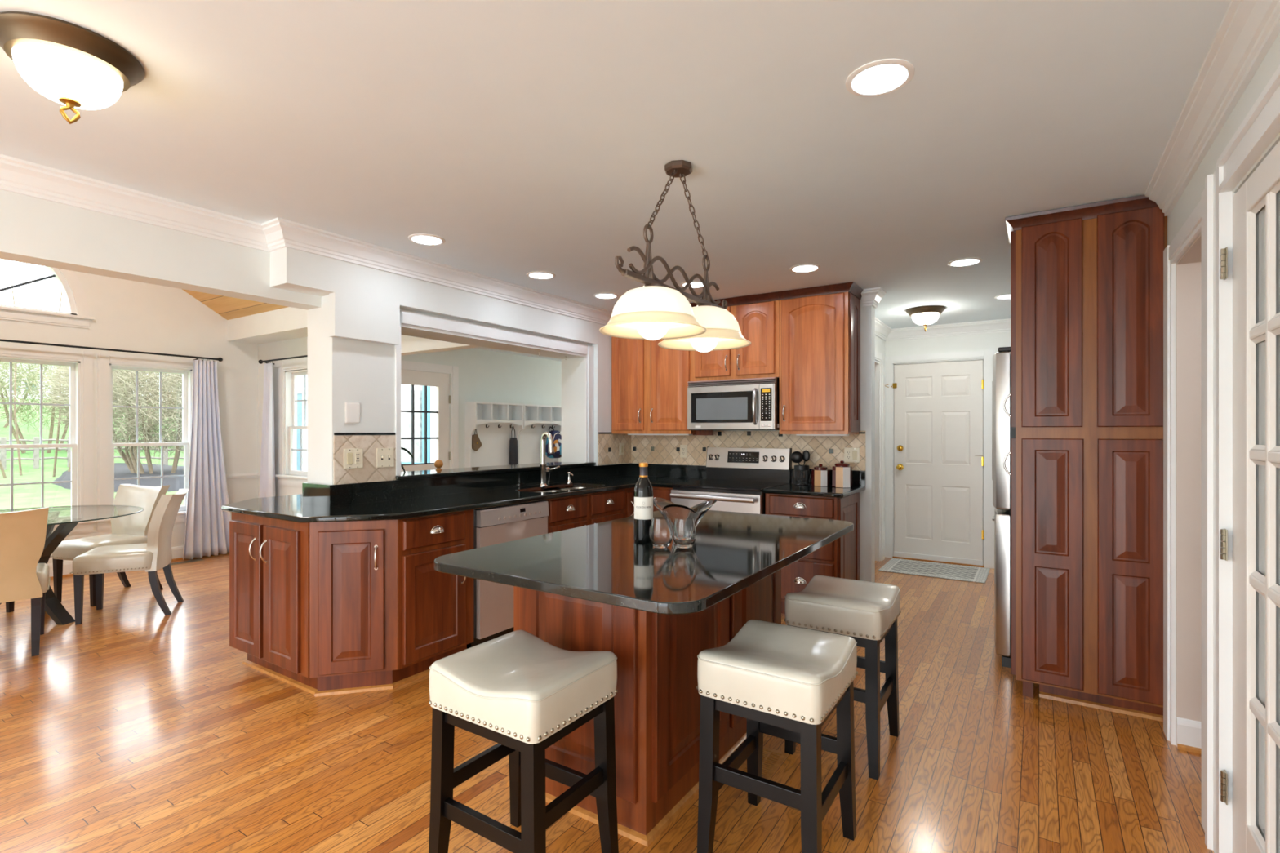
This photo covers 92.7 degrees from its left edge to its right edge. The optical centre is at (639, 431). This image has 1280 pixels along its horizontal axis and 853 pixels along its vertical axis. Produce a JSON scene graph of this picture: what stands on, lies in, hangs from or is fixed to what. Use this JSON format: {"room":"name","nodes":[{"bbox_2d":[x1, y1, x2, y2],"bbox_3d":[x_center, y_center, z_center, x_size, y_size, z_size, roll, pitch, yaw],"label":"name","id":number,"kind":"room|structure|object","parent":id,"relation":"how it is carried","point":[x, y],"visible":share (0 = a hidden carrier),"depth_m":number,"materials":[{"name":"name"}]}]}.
{"room":"kitchen","nodes":[
{"label":"kitchen","id":0,"kind":"room"},
{"bbox_2d":[0,271,279,564],"bbox_3d":[-5.545,-0.690,4.887,0.610,4.050,4.817,0,0,33],"label":"wall","id":1,"kind":"structure","parent":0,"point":[129,315],"depth_m":6.31,"materials":[{"name":"beige paint"}]},
{"bbox_2d":[0,266,95,328],"bbox_3d":[-5.687,-1.445,5.054,0.150,0.950,1.780,0,0,33],"label":"window","id":2,"kind":"structure","parent":1,"relation":"attached to","point":[77,315],"depth_m":5.60,"materials":[{"name":"white paint"}]},
{"bbox_2d":[0,344,96,534],"bbox_3d":[-5.449,0.100,5.436,0.170,1.700,0.900,0,0,33],"label":"window","id":3,"kind":"structure","parent":1,"relation":"attached to","point":[80,363],"depth_m":5.70,"materials":[{"name":"white paint"}]},
{"bbox_2d":[0,338,222,361],"bbox_3d":[-5.573,-0.776,5.069,0.121,0.049,3.736,0,0,33],"label":"curtain rod","id":4,"kind":"object","parent":1,"relation":"attached to","point":[220,359],"visible":0.98,"depth_m":5.79,"materials":[{"name":"black metal"}]},
{"bbox_2d":[182,356,231,559],"bbox_3d":[-4.579,0.271,6.498,0.125,2.105,0.485,0,0,33],"label":"curtain","id":5,"kind":"object","parent":4,"relation":"hanging from","point":[206,529],"visible":0.98,"depth_m":6.46,"materials":[{"name":"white fabric"}]},
{"bbox_2d":[48,545,183,577],"bbox_3d":[-5.653,1.265,5.047,0.014,0.140,4.667,0,0,33],"label":"baseboard","id":6,"kind":"structure","parent":1,"relation":"attached to","point":[176,552],"depth_m":5.64,"materials":[{"name":"white paint"}]},
{"bbox_2d":[96,352,193,531],"bbox_3d":[-4.957,0.100,6.189,0.170,1.700,0.900,0,0,33],"label":"window","id":7,"kind":"structure","parent":1,"relation":"attached to","point":[106,362],"depth_m":6.04,"materials":[{"name":"white paint"}]},
{"bbox_2d":[182,288,287,319],"bbox_3d":[-3.478,-1.883,4.823,3.900,1.305,2.030,0,0,33],"label":"ceiling","id":8,"kind":"structure","parent":0,"point":[229,308],"depth_m":6.37,"materials":[{"name":"brown wood"}]},
{"bbox_2d":[0,189,631,484],"bbox_3d":[-2.151,-0.665,2.997,0.320,4.000,7.065,0,0,33],"label":"wall","id":9,"kind":"structure","parent":0,"point":[353,310],"depth_m":3.48,"materials":[{"name":"paint"}]},
{"bbox_2d":[0,154,612,324],"bbox_3d":[-2.053,-1.018,2.933,0.254,0.115,7.065,0,0,33],"label":"trim","id":10,"kind":"structure","parent":9,"relation":"attached to","point":[17,175],"depth_m":3.13,"materials":[{"name":"white paint"}]},
{"bbox_2d":[345,401,359,423],"bbox_3d":[-1.668,-0.108,3.543,0.010,0.124,0.090,0,0,33],"label":"blank plate","id":11,"kind":"object","parent":9,"relation":"attached to","point":[352,409],"visible":1,"depth_m":3.54,"materials":[{"name":"white plastic"}]},
{"bbox_2d":[333,432,395,484],"bbox_3d":[-1.622,0.154,3.615,0.010,0.294,0.394,0,0,33],"label":"tile backsplash","id":12,"kind":"structure","parent":9,"relation":"attached to","point":[369,442],"depth_m":3.60,"materials":[{"name":"tile"}]},
{"bbox_2d":[343,448,363,469],"bbox_3d":[-1.661,0.157,3.540,0.010,0.116,0.118,0,0,33],"label":"switch plate","id":13,"kind":"object","parent":12,"relation":"attached to","point":[353,458],"visible":1,"depth_m":3.54,"materials":[{"name":"beige plastic"}]},
{"bbox_2d":[376,448,394,467],"bbox_3d":[-1.544,0.159,3.711,0.018,0.116,0.118,0,0,33],"label":"switch plate","id":14,"kind":"object","parent":12,"relation":"attached to","point":[384,456],"visible":1,"depth_m":3.71,"materials":[{"name":"beige plastic"}]},
{"bbox_2d":[395,310,594,475],"bbox_3d":[-1.084,-0.241,4.668,0.302,1.028,2.030,0,0,33],"label":"trim","id":15,"kind":"structure","parent":9,"relation":"attached to","point":[411,320],"depth_m":4.45,"materials":[{"name":"white paint"}]},
{"bbox_2d":[395,462,595,479],"bbox_3d":[-1.087,0.287,4.692,0.357,0.024,1.997,0,0,33],"label":"granite ledge","id":16,"kind":"object","parent":9,"relation":"on","point":[499,468],"visible":0.88,"depth_m":4.41,"materials":[{"name":"black stone"}]},
{"bbox_2d":[598,432,631,465],"bbox_3d":[-0.227,0.154,5.639,0.010,0.294,0.520,0,0,33],"label":"tile backsplash","id":17,"kind":"structure","parent":9,"relation":"attached to","point":[608,444],"depth_m":5.61,"materials":[{"name":"tile"}]},
{"bbox_2d":[257,334,479,497],"bbox_3d":[-2.716,-0.170,5.990,3.900,3.010,0.123,0,0,33],"label":"wall","id":18,"kind":"structure","parent":0,"point":[410,345],"depth_m":6.72,"materials":[{"name":"beige paint"}]},
{"bbox_2d":[227,306,307,344],"bbox_3d":[-2.837,-1.120,5.805,3.900,0.240,0.317,0,0,33],"label":"trim","id":19,"kind":"structure","parent":18,"relation":"attached to","point":[289,322],"depth_m":6.32,"materials":[{"name":"beige paint"}]},
{"bbox_2d":[258,355,307,364],"bbox_3d":[-3.638,-0.771,6.443,1.346,0.049,0.123,0,0,33],"label":"curtain rod","id":20,"kind":"object","parent":18,"relation":"attached to","point":[260,362],"visible":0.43,"depth_m":6.51,"materials":[{"name":"black metal"}]},
{"bbox_2d":[258,360,275,497],"bbox_3d":[-4.092,0.274,6.708,0.304,2.099,0.118,0,0,33],"label":"curtain","id":21,"kind":"object","parent":20,"relation":"hanging from","point":[267,479],"visible":0.68,"depth_m":6.66,"materials":[{"name":"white fabric"}]},
{"bbox_2d":[275,359,307,487],"bbox_3d":[-3.580,-0.083,6.523,0.900,1.345,0.170,0,0,33],"label":"window","id":22,"kind":"structure","parent":18,"relation":"in","point":[288,427],"depth_m":6.67,"materials":[{"name":"white paint"}]},
{"bbox_2d":[400,347,561,468],"bbox_3d":[-1.945,0.130,8.313,0.120,2.410,4.610,0,0,33],"label":"wall","id":23,"kind":"structure","parent":0,"point":[484,375],"depth_m":8.21,"materials":[{"name":"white paint"}]},
{"bbox_2d":[400,368,450,471],"bbox_3d":[-2.608,0.310,7.239,0.062,2.050,0.877,0,0,33],"label":"door","id":24,"kind":"structure","parent":23,"relation":"in","point":[441,381],"depth_m":7.43,"materials":[{"name":"white paint"}]},
{"bbox_2d":[400,360,458,468],"bbox_3d":[-2.581,0.260,7.211,0.020,2.150,1.090,0,0,33],"label":"trim","id":25,"kind":"structure","parent":23,"relation":"attached to","point":[453,371],"depth_m":7.59,"materials":[{"name":"white paint"}]},
{"bbox_2d":[0,552,1213,852],"bbox_3d":[-0.236,1.365,3.678,10.820,0.060,10.500,0,0,33],"label":"floor","id":26,"kind":"structure","parent":0,"point":[133,727],"depth_m":2.49,"materials":[{"name":"brown wood"}]},
{"bbox_2d":[0,506,50,656],"bbox_3d":[-3.907,0.895,3.692,0.486,0.880,0.603,0,0,-43],"label":"dining chair","id":27,"kind":"object","parent":26,"relation":"on","point":[23,533],"visible":1,"depth_m":3.63,"materials":[{"name":"beige leather"}]},
{"bbox_2d":[0,505,143,625],"bbox_3d":[-4.306,0.964,4.288,1.274,0.742,1.274,0,0,33],"label":"dining table","id":28,"kind":"object","parent":26,"relation":"on","point":[67,517],"visible":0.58,"depth_m":4.29,"materials":[{"name":"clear glass"}]},
{"bbox_2d":[49,484,169,606],"bbox_3d":[-4.293,0.895,4.972,0.486,0.880,0.603,0,0,16],"label":"dining chair","id":29,"kind":"object","parent":26,"relation":"on","point":[133,528],"visible":0.56,"depth_m":5.05,"materials":[{"name":"beige leather"}]},
{"bbox_2d":[69,488,189,625],"bbox_3d":[-3.737,0.895,4.520,0.603,0.880,0.486,0,0,-25],"label":"dining chair","id":30,"kind":"object","parent":26,"relation":"on","point":[152,556],"visible":1,"depth_m":4.40,"materials":[{"name":"beige leather"}]},
{"bbox_2d":[229,512,321,694],"bbox_3d":[-1.814,0.893,3.536,0.825,0.884,0.755,0,0,33],"label":"base cabinet","id":31,"kind":"object","parent":26,"relation":"on","point":[269,557],"visible":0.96,"depth_m":3.22,"materials":[{"name":"brown wood"}]},
{"bbox_2d":[221,463,706,523],"bbox_3d":[-0.989,0.376,4.527,1.463,0.150,3.412,0,0,40],"label":"countertop","id":32,"kind":"structure","parent":31,"relation":"on","point":[394,500],"depth_m":3.85,"materials":[{"name":"black stone"}]},
{"bbox_2d":[538,431,559,486],"bbox_3d":[-0.673,0.210,4.713,0.164,0.421,0.185,0,0,45],"label":"kitchen faucet","id":33,"kind":"object","parent":32,"relation":"on","point":[543,468],"visible":1,"depth_m":4.69,"materials":[{"name":"silver metal"}]},
{"bbox_2d":[309,520,397,697],"bbox_3d":[-1.455,0.893,3.106,0.294,0.884,0.314,0,0,33],"label":"base cabinet","id":34,"kind":"object","parent":26,"relation":"on","point":[353,565],"visible":0.99,"depth_m":3.08,"materials":[{"name":"brown wood"}]},
{"bbox_2d":[392,509,473,688],"bbox_3d":[-1.315,0.893,3.495,0.605,0.884,0.498,0,0,33],"label":"base cabinet","id":35,"kind":"object","parent":26,"relation":"on","point":[435,609],"visible":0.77,"depth_m":3.29,"materials":[{"name":"brown wood"}]},
{"bbox_2d":[464,401,524,467],"bbox_3d":[-1.847,0.479,8.027,0.355,1.712,0.858,0,0,33],"label":"hall tree","id":36,"kind":"object","parent":26,"relation":"on","point":[494,422],"visible":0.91,"depth_m":8.10,"materials":[{"name":"white paint"}]},
{"bbox_2d":[509,426,517,465],"bbox_3d":[-1.737,0.250,8.392,0.116,0.641,0.113,0,0,33],"label":"umbrella","id":37,"kind":"object","parent":36,"relation":"hanging from","point":[513,441],"visible":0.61,"depth_m":8.35,"materials":[{"name":"grey fabric"}]},
{"bbox_2d":[466,499,549,648],"bbox_3d":[-1.013,0.897,3.981,0.573,0.875,0.638,0,0,33],"label":"dishwasher","id":38,"kind":"object","parent":26,"relation":"on","point":[493,602],"visible":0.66,"depth_m":3.71,"materials":[{"name":"silver metal"}]},
{"bbox_2d":[428,630,618,852],"bbox_3d":[-0.344,1.005,1.832,0.437,0.660,0.391,0,0,33],"label":"bar stool","id":39,"kind":"object","parent":26,"relation":"on","point":[517,691],"visible":1,"depth_m":1.76,"materials":[{"name":"beige leather"}]},
{"bbox_2d":[518,404,561,464],"bbox_3d":[-1.373,0.479,8.751,0.355,1.712,0.858,0,0,33],"label":"hall tree","id":40,"kind":"object","parent":26,"relation":"on","point":[537,419],"visible":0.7,"depth_m":8.80,"materials":[{"name":"white paint"}]},
{"bbox_2d":[545,426,561,457],"bbox_3d":[-1.238,0.157,8.996,0.213,0.467,0.338,0,0,33],"label":"backpack","id":41,"kind":"object","parent":40,"relation":"hanging from","point":[557,436],"visible":0.73,"depth_m":8.90,"materials":[{"name":"blue fabric"}]},
{"bbox_2d":[546,488,626,533],"bbox_3d":[-0.578,0.893,4.624,0.605,0.884,0.910,0,0,33],"label":"base cabinet","id":42,"kind":"object","parent":26,"relation":"on","point":[566,513],"visible":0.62,"depth_m":4.42,"materials":[{"name":"brown wood"}]},
{"bbox_2d":[624,487,634,517],"bbox_3d":[-0.109,0.893,5.341,0.605,0.884,0.800,0,0,33],"label":"base cabinet","id":43,"kind":"object","parent":26,"relation":"on","point":[629,492],"visible":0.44,"depth_m":4.89,"materials":[{"name":"brown wood"}]},
{"bbox_2d":[506,568,781,846],"bbox_3d":[0.104,0.893,2.659,0.631,0.884,1.253,0,0,33],"label":"kitchen island","id":44,"kind":"object","parent":26,"relation":"on","point":[657,700],"visible":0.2,"depth_m":2.11,"materials":[{"name":"brown wood"}]},
{"bbox_2d":[433,510,853,614],"bbox_3d":[0.150,0.436,2.428,0.995,0.030,1.660,0,0,33],"label":"island countertop","id":45,"kind":"structure","parent":44,"relation":"on","point":[731,552],"depth_m":2.01,"materials":[{"name":"black stone"}]},
{"bbox_2d":[633,462,653,542],"bbox_3d":[0.014,0.270,2.342,0.075,0.302,0.076,0,0,33],"label":"wine bottle","id":46,"kind":"object","parent":45,"relation":"on","point":[643,490],"visible":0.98,"depth_m":2.31,"materials":[{"name":"black glass"}]},
{"bbox_2d":[648,516,672,548],"bbox_3d":[0.076,0.368,2.220,0.087,0.106,0.087,0,0,33],"label":"wine glass","id":47,"kind":"object","parent":45,"relation":"on","point":[660,532],"visible":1,"depth_m":2.19,"materials":[{"name":"clear glass"}]},
{"bbox_2d":[672,516,696,548],"bbox_3d":[0.161,0.368,2.217,0.087,0.106,0.087,0,0,33],"label":"wine glass","id":48,"kind":"object","parent":45,"relation":"on","point":[684,531],"visible":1,"depth_m":2.19,"materials":[{"name":"clear glass"}]},
{"bbox_2d":[653,497,716,541],"bbox_3d":[0.169,0.342,2.331,0.254,0.157,0.248,0,0,5],"label":"crystal bowl","id":49,"kind":"object","parent":45,"relation":"on","point":[668,508],"visible":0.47,"depth_m":2.30,"materials":[{"name":"clear glass"}]},
{"bbox_2d":[652,486,672,511],"bbox_3d":[0.293,0.893,5.214,0.312,0.884,0.570,0,0,33],"label":"base cabinet","id":50,"kind":"object","parent":26,"relation":"on","point":[661,492],"visible":0.04,"depth_m":4.96,"materials":[{"name":"brown wood"}]},
{"bbox_2d":[670,446,791,514],"bbox_3d":[0.725,0.720,4.889,0.754,1.170,0.736,0,0,33],"label":"range","id":51,"kind":"object","parent":26,"relation":"on","point":[737,477],"visible":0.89,"depth_m":4.97,"materials":[{"name":"silver metal"}]},
{"bbox_2d":[671,479,789,492],"bbox_3d":[0.731,0.429,4.897,0.754,0.022,0.612,0,0,33],"label":"cooktop","id":52,"kind":"object","parent":51,"relation":"in","point":[705,485],"depth_m":4.81,"materials":[{"name":"black glass"}]},
{"bbox_2d":[737,746,789,779],"bbox_3d":[0.479,1.332,2.434,0.135,0.005,0.290,0,0,33],"label":"floor vent","id":53,"kind":"object","parent":26,"relation":"in","point":[772,759],"visible":0.48,"depth_m":2.46,"materials":[{"name":"brown wood"}]},
{"bbox_2d":[742,750,781,777],"bbox_3d":[0.479,1.332,2.434,0.091,0.004,0.246,0,0,33],"label":"grille","id":54,"kind":"object","parent":53,"relation":"attached to","point":[771,759],"depth_m":2.45,"materials":[{"name":"brown wood"}]},
{"bbox_2d":[696,619,857,852],"bbox_3d":[0.444,1.005,1.941,0.391,0.660,0.437,0,0,33],"label":"bar stool","id":55,"kind":"object","parent":26,"relation":"on","point":[787,681],"visible":1,"depth_m":1.84,"materials":[{"name":"beige leather"}]},
{"bbox_2d":[765,492,859,613],"bbox_3d":[1.296,0.893,4.571,0.535,0.884,0.649,0,0,33],"label":"base cabinet","id":56,"kind":"object","parent":26,"relation":"on","point":[839,558],"visible":0.55,"depth_m":4.32,"materials":[{"name":"brown wood"}]},
{"bbox_2d":[762,468,865,497],"bbox_3d":[1.312,0.376,4.565,0.573,0.150,0.649,0,0,33],"label":"countertop","id":57,"kind":"structure","parent":56,"relation":"on","point":[858,477],"depth_m":4.51,"materials":[{"name":"black stone"}]},
{"bbox_2d":[794,465,808,485],"bbox_3d":[1.274,0.343,4.811,0.117,0.154,0.116,0,0,33],"label":"utensil crock","id":58,"kind":"object","parent":57,"relation":"on","point":[798,468],"visible":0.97,"depth_m":4.77,"materials":[{"name":"black metal"}]},
{"bbox_2d":[812,463,829,486],"bbox_3d":[1.403,0.336,4.739,0.124,0.169,0.124,0,0,38],"label":"canister","id":59,"kind":"object","parent":57,"relation":"on","point":[820,474],"visible":1,"depth_m":4.69,"materials":[{"name":"ceramic"}]},
{"bbox_2d":[832,460,852,488],"bbox_3d":[1.529,0.320,4.616,0.134,0.201,0.134,0,0,35],"label":"canister","id":60,"kind":"object","parent":57,"relation":"on","point":[842,471],"visible":1,"depth_m":4.56,"materials":[{"name":"ceramic"}]},
{"bbox_2d":[783,575,901,780],"bbox_3d":[0.873,1.005,2.616,0.391,0.660,0.437,0,0,33],"label":"bar stool","id":61,"kind":"object","parent":26,"relation":"on","point":[867,612],"visible":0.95,"depth_m":2.47,"materials":[{"name":"beige leather"}]},
{"bbox_2d":[878,558,990,583],"bbox_3d":[2.837,1.331,5.881,0.894,0.008,0.670,0,0,33],"label":"door mat","id":62,"kind":"object","parent":26,"relation":"on","point":[943,571],"visible":1,"depth_m":5.84,"materials":[{"name":"grey fabric"}]},
{"bbox_2d":[991,346,1015,667],"bbox_3d":[2.536,0.427,3.682,0.712,1.815,0.900,0,0,33],"label":"refrigerator","id":63,"kind":"object","parent":26,"relation":"on","point":[1002,433],"visible":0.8,"depth_m":3.47,"materials":[{"name":"silver metal"}]},
{"bbox_2d":[1003,195,1167,721],"bbox_3d":[2.204,0.133,3.073,0.639,2.405,0.444,0,0,33],"label":"pantry cabinet","id":64,"kind":"object","parent":26,"relation":"on","point":[1086,393],"visible":0.98,"depth_m":2.90,"materials":[{"name":"brown wood"}]},
{"bbox_2d":[0,0,1231,361],"bbox_3d":[-0.741,-1.125,4.008,6.845,0.100,10.500,0,0,33],"label":"ceiling","id":65,"kind":"structure","parent":0,"point":[525,136],"depth_m":2.15,"materials":[{"name":"paint"}]},
{"bbox_2d":[0,11,144,124],"bbox_3d":[-1.607,-0.971,1.721,0.328,0.208,0.328,0,0,33],"label":"ceiling lamp","id":66,"kind":"object","parent":65,"relation":"attached to","point":[71,65],"visible":1,"depth_m":1.65,"materials":[{"name":"white glass"}]},
{"bbox_2d":[408,233,444,245],"bbox_3d":[-1.193,-1.072,3.414,0.196,0.006,0.196,0,0,33],"label":"recessed light","id":67,"kind":"object","parent":65,"relation":"in","point":[420,238],"visible":1,"depth_m":3.41,"materials":[{"name":"white plastic"}]},
{"bbox_2d":[526,271,555,279],"bbox_3d":[-0.679,-1.072,4.192,0.196,0.006,0.196,0,0,33],"label":"recessed light","id":68,"kind":"object","parent":65,"relation":"in","point":[536,274],"visible":1,"depth_m":4.18,"materials":[{"name":"white plastic"}]},
{"bbox_2d":[599,160,751,352],"bbox_3d":[0.160,-0.710,2.475,0.404,0.730,0.893,0,0,33],"label":"pendant lamp","id":69,"kind":"object","parent":65,"relation":"hanging from","point":[655,310],"visible":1,"depth_m":2.40,"materials":[{"name":"white glass"}]},
{"bbox_2d":[789,263,820,272],"bbox_3d":[1.085,-1.072,4.015,0.196,0.006,0.196,0,0,33],"label":"recessed light","id":70,"kind":"object","parent":65,"relation":"in","point":[806,268],"visible":1,"depth_m":4.00,"materials":[{"name":"white plastic"}]},
{"bbox_2d":[845,58,915,97],"bbox_3d":[0.728,-1.072,1.857,0.196,0.006,0.196,0,0,33],"label":"recessed light","id":71,"kind":"object","parent":65,"relation":"in","point":[885,76],"visible":1,"depth_m":1.85,"materials":[{"name":"white plastic"}]},
{"bbox_2d":[906,305,945,331],"bbox_3d":[2.507,-0.976,5.362,0.318,0.198,0.318,0,0,33],"label":"ceiling lamp","id":72,"kind":"object","parent":65,"relation":"attached to","point":[929,314],"visible":1,"depth_m":5.28,"materials":[{"name":"white glass"}]},
{"bbox_2d":[947,257,982,266],"bbox_3d":[2.059,-1.072,3.868,0.196,0.006,0.196,0,0,33],"label":"recessed light","id":73,"kind":"object","parent":65,"relation":"in","point":[971,260],"visible":1,"depth_m":3.86,"materials":[{"name":"white plastic"}]},
{"bbox_2d":[631,297,875,582],"bbox_3d":[0.739,0.130,5.400,2.530,2.410,0.120,0,0,33],"label":"wall","id":74,"kind":"structure","parent":0,"point":[867,497],"depth_m":4.68,"materials":[{"name":"paint"}]},
{"bbox_2d":[611,336,713,435],"bbox_3d":[0.226,-0.519,5.436,0.984,1.103,0.378,0,0,33],"label":"upper cabinet","id":75,"kind":"object","parent":74,"relation":"attached to","point":[649,380],"visible":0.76,"depth_m":5.37,"materials":[{"name":"brown wood"}]},
{"bbox_2d":[689,291,779,381],"bbox_3d":[0.827,-0.747,5.043,0.768,0.649,0.378,0,0,33],"label":"upper cabinet","id":76,"kind":"object","parent":74,"relation":"attached to","point":[757,316],"visible":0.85,"depth_m":4.83,"materials":[{"name":"brown wood"}]},
{"bbox_2d":[687,377,779,430],"bbox_3d":[0.805,-0.213,5.011,0.760,0.407,0.450,0,0,33],"label":"microwave","id":77,"kind":"object","parent":76,"relation":"attached to","point":[753,403],"visible":0.99,"depth_m":4.85,"materials":[{"name":"silver metal"}]},
{"bbox_2d":[631,431,865,471],"bbox_3d":[0.820,0.149,5.269,2.168,0.309,0.010,0,0,33],"label":"tile backsplash","id":78,"kind":"structure","parent":74,"relation":"attached to","point":[827,451],"depth_m":5.21,"materials":[{"name":"tile"}]},
{"bbox_2d":[844,447,859,462],"bbox_3d":[1.639,0.183,4.725,0.116,0.116,0.010,0,0,33],"label":"outlet","id":79,"kind":"object","parent":78,"relation":"attached to","point":[851,455],"visible":1,"depth_m":4.72,"materials":[{"name":"beige plastic"}]},
{"bbox_2d":[777,281,862,435],"bbox_3d":[1.389,-0.519,4.676,0.570,1.103,0.378,0,0,33],"label":"upper cabinet","id":80,"kind":"object","parent":74,"relation":"attached to","point":[820,326],"visible":0.99,"depth_m":4.55,"materials":[{"name":"brown wood"}]},
{"bbox_2d":[861,287,886,308],"bbox_3d":[1.785,-1.018,4.667,0.144,0.115,0.204,0,0,33],"label":"trim","id":81,"kind":"structure","parent":74,"relation":"attached to","point":[870,296],"depth_m":4.63,"materials":[{"name":"white paint"}]},
{"bbox_2d":[875,335,884,354],"bbox_3d":[2.078,0.130,5.795,0.120,2.410,2.005,0,0,33],"label":"wall","id":82,"kind":"structure","parent":0,"point":[879,343],"depth_m":6.27,"materials":[{"name":"beige paint"}]},
{"bbox_2d":[875,350,884,561],"bbox_3d":[2.216,0.265,5.988,0.140,2.140,1.110,0,0,33],"label":"trim","id":83,"kind":"structure","parent":82,"relation":"attached to","point":[879,357],"depth_m":6.29,"materials":[{"name":"white paint"}]},
{"bbox_2d":[884,331,1010,363],"bbox_3d":[3.472,0.130,6.009,1.980,2.410,0.120,0,0,33],"label":"wall","id":84,"kind":"structure","parent":0,"point":[990,341],"depth_m":6.17,"materials":[{"name":"beige paint"}]},
{"bbox_2d":[885,358,983,567],"bbox_3d":[3.011,0.302,6.269,0.941,2.065,0.174,0,0,33],"label":"door","id":85,"kind":"structure","parent":84,"relation":"in","point":[938,406],"depth_m":6.24,"materials":[{"name":"white paint"}]},
{"bbox_2d":[884,350,995,568],"bbox_3d":[3.028,0.270,6.216,1.010,2.130,0.020,0,0,33],"label":"trim","id":86,"kind":"structure","parent":84,"relation":"attached to","point":[988,508],"depth_m":6.11,"materials":[{"name":"white paint"}]},
{"bbox_2d":[875,317,1010,341],"bbox_3d":[2.872,-1.018,5.204,1.855,0.115,1.885,0,0,33],"label":"trim","id":87,"kind":"structure","parent":84,"relation":"attached to","point":[882,331],"depth_m":6.12,"materials":[{"name":"white paint"}]},
{"bbox_2d":[1167,32,1279,745],"bbox_3d":[1.766,0.130,1.707,0.120,2.410,9.190,0,0,33],"label":"wall","id":88,"kind":"structure","parent":0,"point":[1190,197],"depth_m":2.04,"materials":[{"name":"paint"}]},
{"bbox_2d":[1163,188,1204,831],"bbox_3d":[2.160,0.263,2.329,0.142,2.145,0.922,0,0,33],"label":"trim","id":89,"kind":"structure","parent":88,"relation":"attached to","point":[1194,224],"depth_m":2.60,"materials":[{"name":"white paint"}]},
{"bbox_2d":[1176,232,1201,721],"bbox_3d":[2.158,0.310,2.303,0.116,2.050,0.623,0,0,33],"label":"doorway","id":90,"kind":"structure","parent":88,"relation":"in","point":[1188,267],"depth_m":2.57,"materials":[{"name":"beige paint"}]},
{"bbox_2d":[1176,716,1201,748],"bbox_3d":[2.320,1.273,2.551,0.116,0.124,0.014,0,0,33],"label":"baseboard","id":91,"kind":"structure","parent":90,"relation":"attached to","point":[1188,732],"depth_m":2.56,"materials":[{"name":"white paint"}]},
{"bbox_2d":[1177,743,1201,754],"bbox_3d":[2.312,1.326,2.539,0.116,0.018,0.016,0,0,33],"label":"trim","id":92,"kind":"structure","parent":88,"relation":"attached to","point":[1181,747],"depth_m":2.55,"materials":[{"name":"brown wood"}]},
{"bbox_2d":[1144,0,1279,216],"bbox_3d":[0.743,-1.018,0.327,0.084,0.115,5.760,0,0,33],"label":"trim","id":93,"kind":"structure","parent":88,"relation":"attached to","point":[1247,29],"depth_m":1.81,"materials":[{"name":"white paint"}]},
{"bbox_2d":[1204,65,1279,852],"bbox_3d":[1.554,0.258,1.523,0.034,2.155,1.070,0,0,33],"label":"trim","id":94,"kind":"structure","parent":88,"relation":"attached to","point":[1260,126],"depth_m":1.84,"materials":[{"name":"white paint"}]},
{"bbox_2d":[1220,140,1279,852],"bbox_3d":[1.561,0.313,1.492,0.068,2.020,0.801,0,0,33],"label":"door","id":95,"kind":"structure","parent":88,"relation":"in","point":[1256,203],"depth_m":1.68,"materials":[{"name":"white paint"}]},
{"label":"outside","id":96,"kind":"structure","parent":0,"visible":0},
{"bbox_2d":[0,398,183,510],"bbox_3d":[-36.368,-0.585,26.152,74.000,5.000,96.000,0,0,33],"label":"lawn","id":97,"kind":"structure","parent":96,"point":[24,495],"depth_m":28.90,"materials":[{"name":"green plant"}]},
{"bbox_2d":[0,289,64,427],"bbox_3d":[-43.052,-5.010,39.926,10.392,9.588,10.972,0,0,27],"label":"bare tree","id":98,"kind":"object","parent":97,"relation":"on","point":[6,424],"visible":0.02,"depth_m":41.00,"materials":[{"name":"grey plant"}]},
{"bbox_2d":[0,259,71,478],"bbox_3d":[-25.705,-5.336,25.656,9.501,14.524,9.626,0,0,36],"label":"bare tree","id":99,"kind":"object","parent":97,"relation":"on","point":[2,468],"visible":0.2,"depth_m":25.70,"materials":[{"name":"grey plant"}]},
{"bbox_2d":[0,300,127,453],"bbox_3d":[-33.184,-2.991,33.948,9.303,8.358,9.432,0,0,-32],"label":"bare tree","id":100,"kind":"object","parent":97,"relation":"on","point":[3,393],"visible":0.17,"depth_m":33.02,"materials":[{"name":"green plant"}]},
{"bbox_2d":[0,436,183,470],"bbox_3d":[-26.575,1.183,30.590,9.978,1.863,1.710,0,0,-38],"label":"rail fence","id":101,"kind":"object","parent":97,"relation":"on","point":[36,440],"visible":0.23,"depth_m":28.98,"materials":[{"name":"wood"}]},
{"bbox_2d":[26,365,183,474],"bbox_3d":[-19.122,-1.196,24.439,7.603,6.285,7.634,0,0,-9],"label":"trees","id":102,"kind":"object","parent":97,"relation":"on","point":[123,389],"visible":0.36,"depth_m":22.85,"materials":[{"name":"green plant"}]},
{"bbox_2d":[52,462,183,492],"bbox_3d":[-20.681,1.762,26.242,17.601,0.305,8.147,0,0,33],"label":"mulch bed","id":103,"kind":"object","parent":97,"relation":"on","point":[122,470],"visible":0.3,"depth_m":22.31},
{"bbox_2d":[297,374,435,471],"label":"window","id":104,"kind":"structure","parent":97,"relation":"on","point":[406,389],"depth_m":9.92,"materials":[{"name":"white"}]},
{"bbox_2d":[422,386,430,462],"bbox_3d":[-3.386,0.085,9.708,0.190,1.900,0.050,0,0,33],"label":"shutter","id":105,"kind":"object","parent":104,"relation":"hanging from","point":[423,387],"depth_m":9.67,"materials":[{"name":"teal paint"}]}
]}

